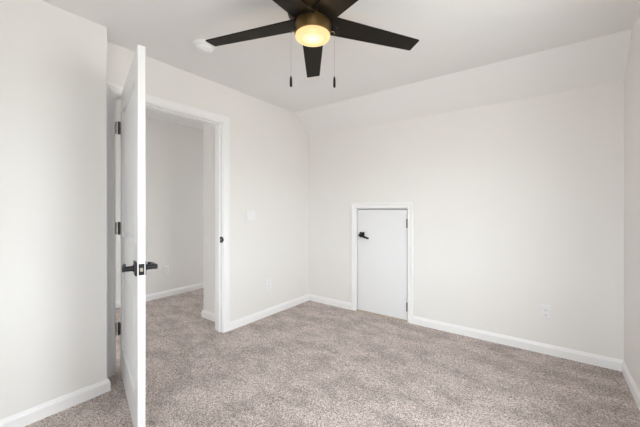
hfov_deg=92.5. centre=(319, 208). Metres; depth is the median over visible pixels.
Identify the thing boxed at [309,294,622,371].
baseboard
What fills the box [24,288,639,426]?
floor
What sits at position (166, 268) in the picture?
wall outlet
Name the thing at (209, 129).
wall
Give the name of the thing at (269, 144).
wall
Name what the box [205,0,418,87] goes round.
ceiling fan
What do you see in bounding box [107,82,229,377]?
door frame
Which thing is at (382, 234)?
door
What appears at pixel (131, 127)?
door
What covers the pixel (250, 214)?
light switch
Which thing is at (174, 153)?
wall
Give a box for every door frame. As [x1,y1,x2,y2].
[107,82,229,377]
[351,202,413,323]
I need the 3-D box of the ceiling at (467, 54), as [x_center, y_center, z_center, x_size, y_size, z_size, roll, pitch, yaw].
[-0.077,-1.108,1.603,3.235,0.424,4.221,0,0,37]
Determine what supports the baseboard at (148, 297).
attached to the wall at (174, 153)
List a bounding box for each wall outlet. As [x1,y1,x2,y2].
[164,266,168,274]
[266,279,270,289]
[541,305,550,319]
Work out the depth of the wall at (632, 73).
2.07 m
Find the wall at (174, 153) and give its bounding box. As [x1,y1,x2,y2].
[116,110,203,300]
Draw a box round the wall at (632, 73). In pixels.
[624,13,639,390]
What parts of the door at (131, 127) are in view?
lever, handle, latch plate, lever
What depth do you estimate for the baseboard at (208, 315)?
3.38 m
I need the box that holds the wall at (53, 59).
[0,0,106,419]
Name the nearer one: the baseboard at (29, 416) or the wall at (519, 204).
the baseboard at (29, 416)
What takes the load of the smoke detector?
attached to the ceiling at (467, 54)
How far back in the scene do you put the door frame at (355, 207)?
3.47 m
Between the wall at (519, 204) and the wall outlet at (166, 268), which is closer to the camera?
the wall at (519, 204)
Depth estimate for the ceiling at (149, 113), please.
4.13 m
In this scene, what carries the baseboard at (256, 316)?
attached to the wall at (269, 144)
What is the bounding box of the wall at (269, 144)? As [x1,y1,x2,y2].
[107,41,308,321]
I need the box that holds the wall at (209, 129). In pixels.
[204,123,214,312]
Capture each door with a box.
[118,45,157,426]
[358,210,407,319]
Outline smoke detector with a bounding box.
[193,39,215,53]
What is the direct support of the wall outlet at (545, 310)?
attached to the wall at (519, 204)
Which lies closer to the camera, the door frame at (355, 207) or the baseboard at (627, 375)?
the baseboard at (627, 375)
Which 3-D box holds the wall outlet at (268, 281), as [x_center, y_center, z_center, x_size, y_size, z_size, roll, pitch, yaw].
[-0.586,0.863,3.514,0.009,0.117,0.072,0,0,37]
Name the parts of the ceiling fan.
blade, blade, lamp shade, blade, blade, blade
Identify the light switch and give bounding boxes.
[246,210,254,220]
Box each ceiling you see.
[42,0,639,136]
[116,101,203,129]
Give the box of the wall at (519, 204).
[309,81,623,359]
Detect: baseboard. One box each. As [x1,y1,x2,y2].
[0,378,110,426]
[116,282,203,307]
[201,309,214,321]
[230,294,308,330]
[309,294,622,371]
[622,360,639,410]

